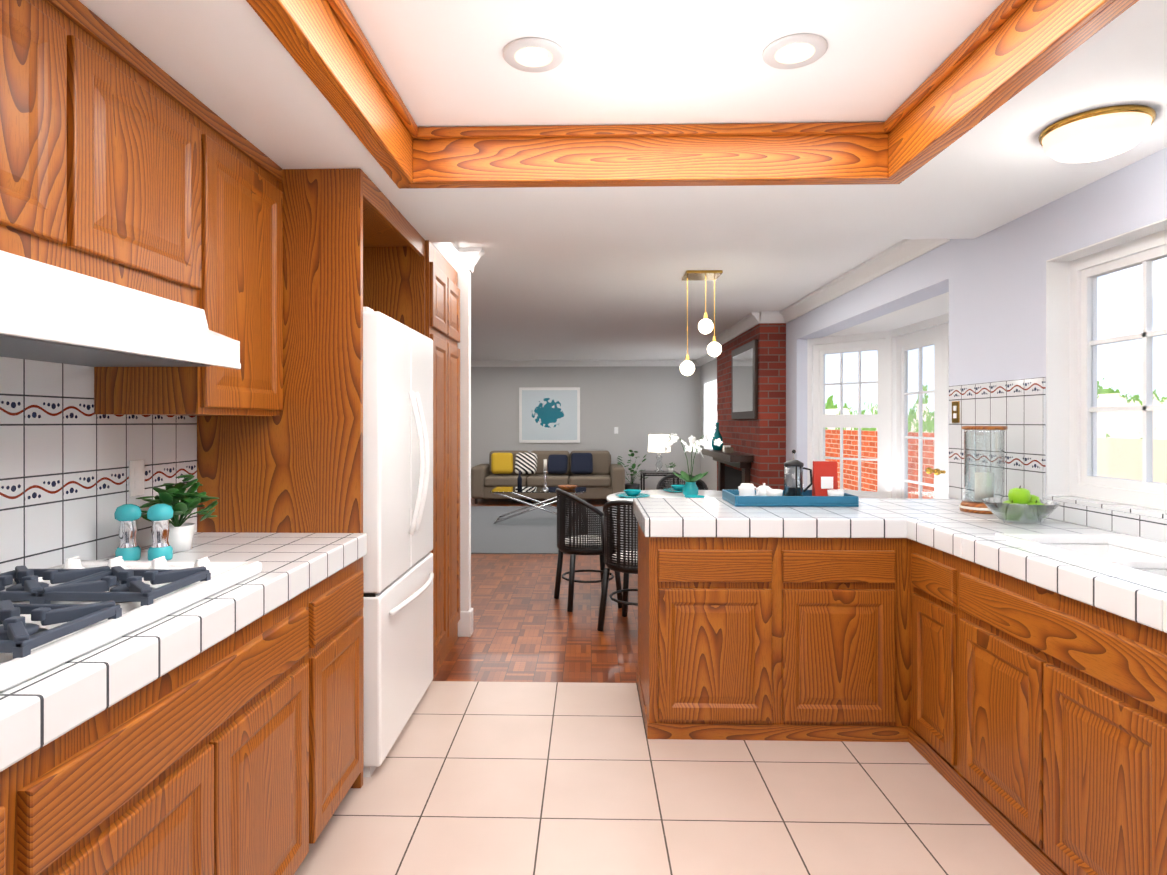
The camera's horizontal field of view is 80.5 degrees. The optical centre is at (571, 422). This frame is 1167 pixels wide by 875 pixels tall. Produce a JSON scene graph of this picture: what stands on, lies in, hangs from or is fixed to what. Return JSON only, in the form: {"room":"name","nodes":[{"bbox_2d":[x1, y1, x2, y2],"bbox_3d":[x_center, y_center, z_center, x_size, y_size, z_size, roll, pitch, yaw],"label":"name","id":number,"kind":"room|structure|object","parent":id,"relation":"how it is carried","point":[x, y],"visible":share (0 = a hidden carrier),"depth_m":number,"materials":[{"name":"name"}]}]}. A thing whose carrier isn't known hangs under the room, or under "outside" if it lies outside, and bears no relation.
{"room":"kitchen","nodes":[
{"label":"kitchen","id":0,"kind":"room"},
{"bbox_2d":[432,498,637,682],"bbox_3d":[-0.857,1.367,8.061,7.950,0.060,8.950,0,0,1],"label":"floor","id":1,"kind":"structure","parent":0,"point":[528,626],"depth_m":4.54,"materials":[{"name":"brown wood"}]},
{"bbox_2d":[471,450,624,503],"bbox_3d":[-0.372,0.896,11.564,2.500,0.847,0.920,0,0,1],"label":"sofa","id":2,"kind":"object","parent":1,"relation":"on","point":[605,478],"visible":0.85,"depth_m":11.15,"materials":[{"name":"fabric"}]},
{"bbox_2d":[491,453,512,473],"bbox_3d":[-1.146,0.667,11.414,0.360,0.347,0.204,0,0,-7],"label":"pillow","id":3,"kind":"object","parent":2,"relation":"on","point":[501,463],"visible":1,"depth_m":11.36,"materials":[{"name":"yellow fabric"}]},
{"bbox_2d":[515,453,536,473],"bbox_3d":[-0.747,0.667,11.383,0.360,0.347,0.204,0,0,7],"label":"patterned pillow","id":4,"kind":"object","parent":2,"relation":"on","point":[525,463],"visible":0.98,"depth_m":11.32,"materials":[{"name":"fabric"}]},
{"bbox_2d":[547,454,567,473],"bbox_3d":[-0.226,0.682,11.400,0.330,0.318,0.193,0,0,7],"label":"pillow","id":5,"kind":"object","parent":2,"relation":"on","point":[557,463],"visible":1,"depth_m":11.34,"materials":[{"name":"blue fabric"}]},
{"bbox_2d":[571,453,592,473],"bbox_3d":[0.173,0.667,11.380,0.364,0.347,0.216,0,0,1],"label":"pillow","id":6,"kind":"object","parent":2,"relation":"on","point":[581,463],"visible":1,"depth_m":11.32,"materials":[{"name":"blue fabric"}]},
{"bbox_2d":[471,506,636,553],"bbox_3d":[-0.908,1.329,8.988,3.800,0.012,3.900,0,0,1],"label":"living room rug","id":7,"kind":"object","parent":1,"relation":"on","point":[533,531],"visible":0.29,"depth_m":8.48,"materials":[{"name":"grey carpet"}]},
{"bbox_2d":[490,487,585,523],"bbox_3d":[-0.426,1.106,9.275,1.250,0.426,0.700,0,0,1],"label":"coffee table","id":8,"kind":"object","parent":7,"relation":"on","point":[516,490],"visible":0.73,"depth_m":9.10,"materials":[{"name":"clear glass"}]},
{"bbox_2d":[517,471,521,488],"bbox_3d":[-0.699,0.772,9.332,0.064,0.240,0.062,0,0,1],"label":"vase","id":9,"kind":"object","parent":8,"relation":"on","point":[519,480],"depth_m":9.31,"materials":[{"name":"blue glass"}]},
{"bbox_2d":[542,459,548,488],"bbox_3d":[-0.351,0.692,9.273,0.088,0.400,0.088,0,0,-11],"label":"candlestick","id":10,"kind":"object","parent":8,"relation":"on","point":[545,471],"depth_m":9.25,"materials":[{"name":"silver metal"}]},
{"bbox_2d":[558,485,576,489],"bbox_3d":[-0.052,0.867,9.235,0.260,0.050,0.256,0,0,1],"label":"bowl","id":11,"kind":"object","parent":8,"relation":"on","point":[563,487],"depth_m":9.15,"materials":[{"name":"brown wood"}]},
{"bbox_2d":[554,488,622,611],"bbox_3d":[0.123,0.912,5.129,0.520,0.857,0.520,0,0,1],"label":"chair","id":12,"kind":"object","parent":1,"relation":"on","point":[581,541],"visible":0.83,"depth_m":4.93,"materials":[{"name":"black wicker"}]},
{"bbox_2d":[597,500,637,630],"bbox_3d":[0.447,0.913,4.521,0.556,0.857,0.556,0,0,1],"label":"chair","id":13,"kind":"object","parent":1,"relation":"on","point":[625,561],"visible":0.54,"depth_m":4.37,"materials":[{"name":"black wicker"}]},
{"bbox_2d":[617,450,647,489],"bbox_3d":[0.989,0.889,11.649,0.660,0.886,0.690,0,0,1],"label":"floor plant","id":14,"kind":"object","parent":1,"relation":"on","point":[632,485],"visible":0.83,"depth_m":11.64,"materials":[{"name":"green plant"}]},
{"bbox_2d":[641,470,678,489],"bbox_3d":[1.329,1.036,10.430,0.524,0.595,0.524,0,0,1],"label":"side table","id":15,"kind":"object","parent":1,"relation":"on","point":[644,473],"visible":0.29,"depth_m":10.18,"materials":[{"name":"black paint"}]},
{"bbox_2d":[648,434,669,471],"bbox_3d":[1.329,0.458,10.429,0.340,0.560,0.340,0,0,1],"label":"table lamp","id":16,"kind":"object","parent":15,"relation":"on","point":[657,442],"visible":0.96,"depth_m":10.30,"materials":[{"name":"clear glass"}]},
{"bbox_2d":[665,462,675,471],"bbox_3d":[1.490,0.665,10.298,0.168,0.146,0.140,0,0,1],"label":"potted plant","id":17,"kind":"object","parent":15,"relation":"on","point":[670,469],"visible":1,"depth_m":10.27,"materials":[{"name":"ceramic"}]},
{"bbox_2d":[606,489,721,505],"bbox_3d":[0.900,0.963,5.389,1.250,0.766,1.250,0,0,1],"label":"dining table","id":18,"kind":"object","parent":1,"relation":"on","point":[662,493],"visible":0.1,"depth_m":5.58,"materials":[{"name":"ceramic"}]},
{"bbox_2d":[616,489,649,497],"bbox_3d":[0.480,0.553,5.400,0.270,0.052,0.270,0,0,1],"label":"place setting","id":19,"kind":"object","parent":18,"relation":"on","point":[632,493],"visible":1,"depth_m":5.37,"materials":[{"name":"teal ceramic"}]},
{"bbox_2d":[663,485,683,492],"bbox_3d":[0.910,0.552,5.809,0.270,0.052,0.270,0,0,1],"label":"place setting","id":20,"kind":"object","parent":18,"relation":"on","point":[677,488],"visible":0.58,"depth_m":5.77,"materials":[{"name":"teal ceramic"}]},
{"bbox_2d":[664,428,722,495],"bbox_3d":[0.962,0.311,5.320,0.472,0.536,0.406,0,0,1],"label":"vase","id":21,"kind":"object","parent":18,"relation":"on","point":[690,487],"visible":0.98,"depth_m":5.36,"materials":[{"name":"teal ceramic"}]},
{"bbox_2d":[684,495,704,497],"bbox_3d":[0.889,0.554,4.969,0.270,0.052,0.270,0,0,1],"label":"place setting","id":22,"kind":"object","parent":18,"relation":"on","point":[693,496],"visible":0.1,"depth_m":5.01,"materials":[{"name":"teal ceramic"}]},
{"bbox_2d":[656,473,708,489],"bbox_3d":[1.024,0.911,6.345,0.484,0.857,0.467,0,0,1],"label":"chair","id":23,"kind":"object","parent":1,"relation":"on","point":[700,484],"visible":0.15,"depth_m":6.50,"materials":[{"name":"black paint"}]},
{"bbox_2d":[471,366,699,489],"bbox_3d":[-1.072,0.031,12.341,7.100,2.600,0.200,0,0,1],"label":"wall","id":24,"kind":"structure","parent":0,"point":[637,406],"depth_m":12.20,"materials":[{"name":"paint"}]},
{"bbox_2d":[519,387,579,442],"bbox_3d":[-0.385,-0.139,12.206,1.080,0.980,0.032,0,0,1],"label":"framed art","id":25,"kind":"object","parent":24,"relation":"attached to","point":[549,414],"visible":0.94,"depth_m":12.19,"materials":[{"name":"paper"}]},
{"bbox_2d":[471,360,694,366],"bbox_3d":[-1.076,-1.053,12.199,6.698,0.109,0.080,0,0,1],"label":"crown molding","id":26,"kind":"structure","parent":24,"relation":"attached to","point":[474,363],"depth_m":12.17,"materials":[{"name":"white paint"}]},
{"bbox_2d":[79,0,1166,241],"bbox_3d":[0.276,-1.054,0.976,4.020,0.240,5.150,0,0,1],"label":"ceiling soffit","id":27,"kind":"structure","parent":0,"point":[445,64],"depth_m":2.22,"materials":[{"name":"paint"}]},
{"bbox_2d":[246,0,425,188],"bbox_3d":[-0.660,-1.023,1.471,0.102,0.200,2.490,0,0,1],"label":"ceiling beam","id":28,"kind":"structure","parent":27,"relation":"attached to","point":[324,38],"depth_m":1.97,"materials":[{"name":"brown wood"}]},
{"bbox_2d":[503,37,563,72],"bbox_3d":[-0.115,-1.119,2.102,0.188,0.011,0.188,0,0,1],"label":"recessed light","id":29,"kind":"object","parent":27,"relation":"attached to","point":[529,52],"visible":1,"depth_m":2.09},
{"bbox_2d":[422,122,881,187],"bbox_3d":[0.294,-1.024,2.641,1.710,0.200,0.102,0,0,1],"label":"ceiling beam","id":30,"kind":"structure","parent":27,"relation":"attached to","point":[850,153],"depth_m":2.62,"materials":[{"name":"brown wood"}]},
{"bbox_2d":[762,33,827,68],"bbox_3d":[0.675,-1.119,2.081,0.188,0.011,0.188,0,0,1],"label":"recessed light","id":31,"kind":"object","parent":27,"relation":"attached to","point":[803,49],"visible":1,"depth_m":2.07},
{"bbox_2d":[882,0,1138,183],"bbox_3d":[1.187,-1.023,1.423,0.102,0.200,2.490,0,0,1],"label":"ceiling beam","id":32,"kind":"structure","parent":27,"relation":"attached to","point":[1005,51],"depth_m":1.96,"materials":[{"name":"brown wood"}]},
{"bbox_2d":[1038,105,1156,162],"bbox_3d":[1.647,-0.885,2.167,0.296,0.099,0.296,0,0,1],"label":"flush-mount light","id":33,"kind":"object","parent":27,"relation":"attached to","point":[1098,134],"visible":1,"depth_m":2.09,"materials":[{"name":"white glass"}]},
{"bbox_2d":[294,681,1039,874],"bbox_3d":[0.276,1.376,0.980,4.020,0.060,5.150,0,0,1],"label":"floor","id":34,"kind":"structure","parent":0,"point":[517,778],"depth_m":2.43,"materials":[{"name":"beige tile"}]},
{"bbox_2d":[0,0,459,874],"bbox_3d":[-1.088,0.206,1.621,0.658,2.278,5.365,0,0,1],"label":"kitchen cabinets","id":35,"kind":"object","parent":34,"relation":"on","point":[220,732],"visible":0.94,"depth_m":1.89,"materials":[{"name":"brown wood"}]},
{"bbox_2d":[0,357,196,573],"bbox_3d":[-1.434,0.030,0.747,0.010,0.749,3.600,0,0,1],"label":"backsplash","id":36,"kind":"structure","parent":35,"relation":"on","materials":[{"name":"tile"}]},
{"bbox_2d":[0,250,240,368],"bbox_3d":[-1.183,-0.238,1.490,0.449,0.171,0.980,0,0,1],"label":"range hood","id":37,"kind":"object","parent":35,"relation":"attached to","point":[51,313],"visible":1,"depth_m":1.49,"materials":[{"name":"white paint"}]},
{"bbox_2d":[114,504,141,560],"bbox_3d":[-1.302,0.321,2.024,0.068,0.165,0.067,0,0,1],"label":"salt grinder","id":38,"kind":"object","parent":35,"relation":"on","point":[127,516],"visible":0.9,"depth_m":2.00,"materials":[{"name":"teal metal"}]},
{"bbox_2d":[0,556,261,691],"bbox_3d":[-1.096,0.368,1.409,0.515,0.072,0.900,0,0,1],"label":"cooktop","id":39,"kind":"object","parent":35,"relation":"on","point":[71,608],"visible":1,"depth_m":1.40,"materials":[{"name":"white ceramic"}]},
{"bbox_2d":[129,460,144,496],"bbox_3d":[-1.388,0.176,2.201,0.008,0.114,0.070,0,0,1],"label":"electrical outlet plate","id":40,"kind":"object","parent":35,"relation":"attached to","point":[136,477],"visible":1,"depth_m":2.19,"materials":[{"name":"plastic"}]},
{"bbox_2d":[147,504,173,560],"bbox_3d":[-1.212,0.321,2.032,0.068,0.165,0.067,0,0,1],"label":"pepper grinder","id":41,"kind":"object","parent":35,"relation":"on","point":[159,516],"visible":0.92,"depth_m":2.01,"materials":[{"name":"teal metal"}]},
{"bbox_2d":[136,474,218,551],"bbox_3d":[-1.249,0.284,2.183,0.243,0.238,0.247,0,0,1],"label":"potted plant","id":42,"kind":"object","parent":35,"relation":"on","point":[181,535],"visible":0.9,"depth_m":2.16,"materials":[{"name":"plant"}]},
{"bbox_2d":[363,307,433,776],"bbox_3d":[-0.992,0.451,3.042,0.718,1.785,0.890,0,0,1],"label":"fridge","id":43,"kind":"object","parent":34,"relation":"on","point":[398,494],"visible":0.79,"depth_m":2.79,"materials":[{"name":"white paint"}]},
{"bbox_2d":[633,498,900,741],"bbox_3d":[0.861,0.873,3.285,1.080,0.940,0.810,0,0,1],"label":"kitchen peninsula","id":44,"kind":"object","parent":34,"relation":"on","point":[765,623],"depth_m":2.91,"materials":[{"name":"brown wood"}]},
{"bbox_2d":[722,450,858,506],"bbox_3d":[1.085,0.268,3.463,0.590,0.266,0.320,0,0,1],"label":"tray","id":45,"kind":"object","parent":44,"relation":"on","point":[824,492],"visible":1,"depth_m":3.43,"materials":[{"name":"blue paint"}]},
{"bbox_2d":[859,377,1166,874],"bbox_3d":[1.672,0.575,1.305,0.644,1.540,4.875,0,0,1],"label":"kitchen counter","id":46,"kind":"object","parent":34,"relation":"on","point":[1007,681],"depth_m":2.16,"materials":[{"name":"brown wood"}]},
{"bbox_2d":[952,401,959,422],"bbox_3d":[2.040,-0.058,3.658,0.008,0.114,0.070,0,0,1],"label":"electrical outlet plate","id":47,"kind":"object","parent":46,"relation":"attached to","point":[955,411],"visible":1,"depth_m":3.65,"materials":[{"name":"gold metal"}]},
{"bbox_2d":[959,426,1007,513],"bbox_3d":[1.872,0.208,3.123,0.198,0.388,0.198,0,0,1],"label":"candle holder","id":48,"kind":"object","parent":46,"relation":"on","point":[984,485],"visible":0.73,"depth_m":3.09,"materials":[{"name":"clear glass"}]},
{"bbox_2d":[981,486,1060,524],"bbox_3d":[1.813,0.328,2.784,0.270,0.149,0.270,0,0,1],"label":"bowl","id":49,"kind":"object","parent":46,"relation":"on","point":[1021,506],"visible":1,"depth_m":2.74,"materials":[{"name":"clear glass"}]},
{"bbox_2d":[995,533,1166,585],"bbox_3d":[1.718,0.338,2.016,0.448,0.512,0.858,0,0,1],"label":"sink","id":50,"kind":"object","parent":46,"relation":"in","point":[1144,559],"depth_m":2.28,"materials":[{"name":"white ceramic"}]},
{"bbox_2d":[454,239,902,359],"bbox_3d":[-1.182,-1.153,8.066,7.300,0.100,8.950,0,0,1],"label":"ceiling","id":51,"kind":"structure","parent":0,"point":[598,300],"depth_m":5.72,"materials":[{"name":"paint"}]},
{"bbox_2d":[431,242,457,272],"bbox_3d":[-1.037,-1.018,3.971,0.640,0.160,0.770,0,0,1],"label":"ceiling bulkhead","id":52,"kind":"object","parent":51,"relation":"attached to","point":[448,251],"visible":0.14,"depth_m":4.04,"materials":[{"name":"paint"}]},
{"bbox_2d":[680,270,722,375],"bbox_3d":[0.962,-0.724,5.085,0.320,0.749,0.260,0,0,1],"label":"pendant light","id":53,"kind":"object","parent":51,"relation":"hanging from","point":[714,347],"visible":1,"depth_m":5.06,"materials":[{"name":"white glass"}]},
{"bbox_2d":[717,323,785,490],"bbox_3d":[1.917,0.117,8.013,0.499,2.439,2.300,0,0,1],"label":"brick fireplace","id":54,"kind":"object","parent":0,"point":[761,439],"depth_m":6.86,"materials":[{"name":"red brick"}]},
{"bbox_2d":[702,449,752,490],"bbox_3d":[1.787,0.776,8.017,0.238,0.879,1.800,0,0,1],"label":"mantel shelf","id":55,"kind":"object","parent":54,"relation":"attached to","point":[737,460],"visible":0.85,"depth_m":7.54,"materials":[{"name":"brown wood"}]},
{"bbox_2d":[711,423,722,449],"bbox_3d":[1.800,0.165,8.486,0.150,0.340,0.148,0,0,1],"label":"vase","id":56,"kind":"object","parent":55,"relation":"on","point":[717,434],"visible":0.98,"depth_m":8.45,"materials":[{"name":"teal ceramic"}]},
{"bbox_2d":[723,445,733,452],"bbox_3d":[1.783,0.296,7.837,0.080,0.080,0.220,0,0,1],"label":"mantel decor","id":57,"kind":"object","parent":55,"relation":"on","point":[728,449],"visible":0.98,"depth_m":7.73,"materials":[{"name":"ceramic"}]},
{"bbox_2d":[711,311,762,344],"bbox_3d":[1.866,-1.048,7.972,0.081,0.109,2.381,0,0,1],"label":"crown molding","id":58,"kind":"structure","parent":54,"relation":"attached to","point":[753,319],"depth_m":7.53,"materials":[{"name":"white paint"}]},
{"bbox_2d":[731,339,757,418],"bbox_3d":[1.875,-0.443,7.498,0.034,0.800,1.130,0,0,1],"label":"mirror","id":59,"kind":"object","parent":54,"relation":"attached to","point":[744,381],"visible":1,"depth_m":7.34,"materials":[{"name":"grey mirror"}]},
{"bbox_2d":[807,313,948,498],"bbox_3d":[2.513,0.250,5.122,0.640,2.180,2.907,0,0,1],"label":"wall","id":60,"kind":"structure","parent":0,"point":[890,433],"depth_m":5.91,"materials":[{"name":"paint"}]},
{"bbox_2d":[813,338,885,498],"bbox_3d":[2.527,-0.016,6.236,0.070,1.428,0.700,0,0,-39],"label":"bay window","id":61,"kind":"structure","parent":60,"relation":"in","point":[822,420],"depth_m":6.20,"materials":[{"name":"white paint"}]},
{"bbox_2d":[896,325,940,498],"bbox_3d":[2.740,0.300,5.491,0.136,2.055,0.749,0,0,1],"label":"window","id":62,"kind":"structure","parent":60,"relation":"in","point":[919,340],"depth_m":5.50,"materials":[{"name":"white paint"}]},
{"bbox_2d":[933,323,948,498],"bbox_3d":[2.721,0.301,4.742,0.136,2.055,0.749,0,0,1],"label":"door","id":63,"kind":"structure","parent":60,"relation":"in","point":[944,471],"depth_m":5.06,"materials":[{"name":"white paint"}]},
{"bbox_2d":[822,292,948,337],"bbox_3d":[2.668,-0.820,5.117,0.750,0.060,2.950,0,0,1],"label":"ceiling","id":64,"kind":"structure","parent":0,"point":[936,306],"depth_m":5.16,"materials":[{"name":"white paint"}]},
{"bbox_2d":[700,147,1166,538],"bbox_3d":[2.199,0.040,5.355,0.200,2.600,14.000,0,0,1],"label":"wall","id":65,"kind":"structure","parent":0,"point":[998,304],"depth_m":3.36,"materials":[{"name":"paint"}]},
{"bbox_2d":[695,353,716,365],"bbox_3d":[2.193,-1.051,10.607,0.080,0.109,2.885,0,0,1],"label":"crown molding","id":66,"kind":"structure","parent":65,"relation":"attached to","point":[706,358],"depth_m":11.45,"materials":[{"name":"white paint"}]},
{"bbox_2d":[708,381,716,448],"bbox_3d":[2.347,-0.117,11.103,0.070,1.098,1.298,0,0,1],"label":"living room window","id":67,"kind":"structure","parent":65,"relation":"in","point":[712,404],"depth_m":11.49,"materials":[{"name":"white paint"}]},
{"bbox_2d":[775,239,949,322],"bbox_3d":[2.048,-1.044,5.299,0.098,0.109,3.114,0,0,1],"label":"crown molding","id":68,"kind":"structure","parent":65,"relation":"attached to","point":[900,253],"depth_m":4.82,"materials":[{"name":"white paint"}]},
{"bbox_2d":[949,377,1166,541],"bbox_3d":[1.989,0.105,1.296,0.010,0.599,4.875,0,0,1],"label":"backsplash","id":69,"kind":"structure","parent":65,"relation":"attached to","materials":[{"name":"tile"}]},
{"bbox_2d":[1045,218,1166,518],"bbox_3d":[2.118,-0.185,2.231,0.201,1.022,1.450,0,0,1],"label":"kitchen window","id":70,"kind":"structure","parent":65,"relation":"in","point":[1085,479],"depth_m":2.86,"materials":[{"name":"white paint"}]},
{"bbox_3d":[-1.523,0.045,1.409,0.200,2.600,5.920,0,0,1],"label":"wall","id":71,"kind":"structure","parent":0,"visible":0},
{"bbox_2d":[458,247,483,636],"bbox_3d":[-1.062,0.122,4.368,1.010,2.439,0.100,0,0,1],"label":"column","id":72,"kind":"structure","parent":71,"relation":"attached to","point":[468,258],"depth_m":4.32,"materials":[{"name":"white paint"}]},
{"label":"outside","id":73,"kind":"structure","parent":0,"visible":0},
{"bbox_2d":[825,257,1166,498],"bbox_3d":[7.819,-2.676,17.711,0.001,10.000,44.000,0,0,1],"label":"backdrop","id":74,"kind":"structure","parent":73,"point":[849,468],"depth_m":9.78,"materials":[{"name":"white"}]}
]}

